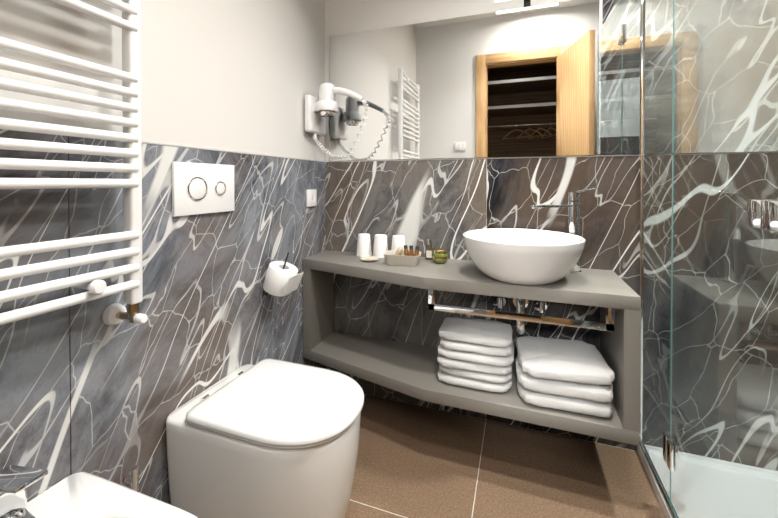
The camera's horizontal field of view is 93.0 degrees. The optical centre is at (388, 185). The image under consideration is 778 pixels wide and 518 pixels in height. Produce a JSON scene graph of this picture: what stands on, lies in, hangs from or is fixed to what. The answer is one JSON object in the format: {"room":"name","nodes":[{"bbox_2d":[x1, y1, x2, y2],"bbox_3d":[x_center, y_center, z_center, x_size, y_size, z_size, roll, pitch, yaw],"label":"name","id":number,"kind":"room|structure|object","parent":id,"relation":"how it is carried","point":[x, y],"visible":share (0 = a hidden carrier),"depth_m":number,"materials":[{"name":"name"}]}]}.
{"room":"bathroom","nodes":[
{"label":"bathroom","id":0,"kind":"room"},
{"bbox_2d":[0,0,325,504],"bbox_3d":[-0.973,-0.226,0.375,0.131,2.630,3.685,0,1,20],"label":"wall","id":1,"kind":"structure","parent":0,"point":[84,387],"depth_m":1.07,"materials":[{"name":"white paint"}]},
{"bbox_2d":[0,0,147,325],"bbox_3d":[-0.735,-0.281,0.676,0.115,1.276,0.566,0,1,20],"label":"radiator","id":2,"kind":"object","parent":1,"relation":"attached to","point":[130,153],"visible":1,"depth_m":0.80,"materials":[{"name":"white metal"}]},
{"bbox_2d":[172,162,234,216],"bbox_3d":[-0.599,0.009,1.212,0.015,0.164,0.246,0,1,20],"label":"flush plate","id":3,"kind":"object","parent":1,"relation":"attached to","point":[201,188],"visible":1,"depth_m":1.19,"materials":[{"name":"white plastic"}]},
{"bbox_2d":[263,252,303,296],"bbox_3d":[-0.433,0.356,1.483,0.149,0.183,0.116,0,1,20],"label":"paper holder","id":4,"kind":"object","parent":1,"relation":"attached to","point":[282,278],"visible":1,"depth_m":1.44,"materials":[{"name":"white paper"}]},
{"bbox_2d":[306,189,316,206],"bbox_3d":[-0.382,0.060,1.827,0.010,0.084,0.084,0,1,20],"label":"light switch","id":5,"kind":"object","parent":1,"relation":"attached to","point":[311,197],"depth_m":1.82,"materials":[{"name":"white plastic"}]},
{"bbox_2d":[305,83,368,158],"bbox_3d":[-0.233,-0.313,1.788,0.314,0.370,0.160,0,1,20],"label":"hair dryer","id":6,"kind":"object","parent":1,"relation":"attached to","point":[321,108],"visible":0.98,"depth_m":1.76,"materials":[{"name":"white plastic"}]},
{"bbox_2d":[325,0,640,450],"bbox_3d":[0.790,-0.238,1.635,2.609,2.630,0.131,0,1,20],"label":"wall","id":7,"kind":"structure","parent":0,"point":[445,203],"depth_m":1.75,"materials":[{"name":"grey stone"}]},
{"bbox_2d":[303,250,640,445],"bbox_3d":[0.230,0.585,1.571,1.335,0.475,0.379,0,1,20],"label":"bathroom vanity","id":8,"kind":"object","parent":7,"relation":"attached to","point":[410,369],"visible":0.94,"depth_m":1.40,"materials":[{"name":"paint"}]},
{"bbox_2d":[356,233,371,256],"bbox_3d":[-0.123,0.291,1.829,0.081,0.105,0.081,0,1,20],"label":"cup","id":9,"kind":"object","parent":8,"relation":"on","point":[364,245],"visible":0.98,"depth_m":1.80,"materials":[{"name":"white ceramic"}]},
{"bbox_2d":[360,256,378,261],"bbox_3d":[-0.090,0.339,1.704,0.086,0.013,0.086,0,1,20],"label":"soap dish","id":10,"kind":"object","parent":8,"relation":"on","point":[369,258],"visible":1,"depth_m":1.69,"materials":[{"name":"white ceramic"}]},
{"bbox_2d":[373,234,387,257],"bbox_3d":[-0.041,0.292,1.800,0.081,0.105,0.081,0,1,20],"label":"cup","id":11,"kind":"object","parent":8,"relation":"on","point":[380,248],"visible":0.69,"depth_m":1.77,"materials":[{"name":"white ceramic"}]},
{"bbox_2d":[391,235,405,250],"bbox_3d":[0.046,0.292,1.769,0.081,0.105,0.081,0,1,20],"label":"cup","id":12,"kind":"object","parent":8,"relation":"on","point":[398,241],"visible":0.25,"depth_m":1.74,"materials":[{"name":"white ceramic"}]},
{"bbox_2d":[383,245,421,265],"bbox_3d":[0.061,0.306,1.643,0.162,0.079,0.114,0,1,12],"label":"basket","id":13,"kind":"object","parent":8,"relation":"on","point":[401,257],"visible":1,"depth_m":1.60,"materials":[{"name":"wicker"}]},
{"bbox_2d":[425,238,434,259],"bbox_3d":[0.192,0.296,1.723,0.042,0.098,0.025,0,1,32],"label":"perfume bottle","id":14,"kind":"object","parent":8,"relation":"on","point":[429,250],"visible":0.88,"depth_m":1.71,"materials":[{"name":"clear glass"}]},
{"bbox_2d":[432,248,447,263],"bbox_3d":[0.230,0.316,1.659,0.069,0.061,0.069,0,1,20],"label":"jar","id":15,"kind":"object","parent":8,"relation":"on","point":[439,255],"visible":1,"depth_m":1.63,"materials":[{"name":"green glass"}]},
{"bbox_2d":[437,316,513,392],"bbox_3d":[0.354,0.675,1.507,0.299,0.202,0.241,0,1,20],"label":"towels","id":16,"kind":"object","parent":8,"relation":"in","point":[473,353],"visible":1,"depth_m":1.42,"materials":[{"name":"white fabric"}]},
{"bbox_2d":[463,228,585,284],"bbox_3d":[0.503,0.268,1.408,0.435,0.161,0.435,0,1,20],"label":"basin","id":17,"kind":"object","parent":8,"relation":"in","point":[525,256],"visible":1,"depth_m":1.26,"materials":[{"name":"white ceramic"}]},
{"bbox_2d":[530,188,595,273],"bbox_3d":[0.692,0.177,1.463,0.249,0.340,0.148,0,1,20],"label":"faucet","id":18,"kind":"object","parent":8,"relation":"on","point":[573,205],"visible":0.77,"depth_m":1.47,"materials":[{"name":"silver metal"}]},
{"bbox_2d":[516,336,614,417],"bbox_3d":[0.645,0.698,1.390,0.321,0.157,0.304,0,1,20],"label":"towels","id":19,"kind":"object","parent":8,"relation":"in","point":[576,376],"visible":1,"depth_m":1.28,"materials":[{"name":"white fabric"}]},
{"bbox_2d":[329,0,639,160],"bbox_3d":[0.347,-0.458,1.718,1.402,0.655,0.005,0,1,20],"label":"mirror","id":20,"kind":"object","parent":7,"relation":"attached to","point":[558,79],"visible":0.92,"depth_m":1.67,"materials":[{"name":"grey mirror"}]},
{"bbox_2d":[493,0,530,6],"bbox_3d":[0.591,-0.804,1.582,0.276,0.038,0.078,0,1,20],"label":"lamp","id":21,"kind":"object","parent":7,"relation":"attached to","point":[527,3],"visible":1,"depth_m":1.61,"materials":[{"name":"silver metal"}]},
{"bbox_2d":[346,394,665,517],"bbox_3d":[0.198,1.142,-0.017,2.649,0.100,3.705,0,1,20],"label":"floor","id":22,"kind":"structure","parent":0,"point":[415,461],"depth_m":1.39,"materials":[{"name":"tile"}]},
{"bbox_2d":[27,465,197,517],"bbox_3d":[-0.519,0.877,0.673,0.532,0.418,0.475,0,1,20],"label":"bidet","id":23,"kind":"object","parent":22,"relation":"on","point":[83,494],"visible":0.96,"depth_m":0.78,"materials":[{"name":"white ceramic"}]},
{"bbox_2d":[0,465,47,517],"bbox_3d":[-0.673,0.593,0.669,0.144,0.148,0.062,0,1,20],"label":"faucet","id":24,"kind":"object","parent":23,"relation":"on","point":[16,481],"visible":1,"depth_m":0.67,"materials":[{"name":"silver metal"}]},
{"bbox_2d":[166,358,363,517],"bbox_3d":[-0.344,0.859,1.149,0.540,0.445,0.366,0,1,20],"label":"toilet","id":25,"kind":"object","parent":22,"relation":"on","point":[269,438],"visible":1,"depth_m":1.02,"materials":[{"name":"white ceramic"}]},
{"bbox_2d":[637,446,670,517],"bbox_3d":[1.288,1.066,0.917,0.917,0.035,0.908,0,1,20],"label":"shower base","id":26,"kind":"object","parent":22,"relation":"on","point":[656,489],"visible":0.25,"depth_m":1.31,"materials":[{"name":"white ceramic"}]},
{"bbox_2d":[639,0,777,517],"bbox_3d":[0.867,0.054,1.057,0.052,1.985,0.910,0,1,20],"label":"shower enclosure","id":27,"kind":"object","parent":26,"relation":"on","point":[708,268],"visible":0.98,"depth_m":0.94,"materials":[{"name":"clear glass"}]}
]}

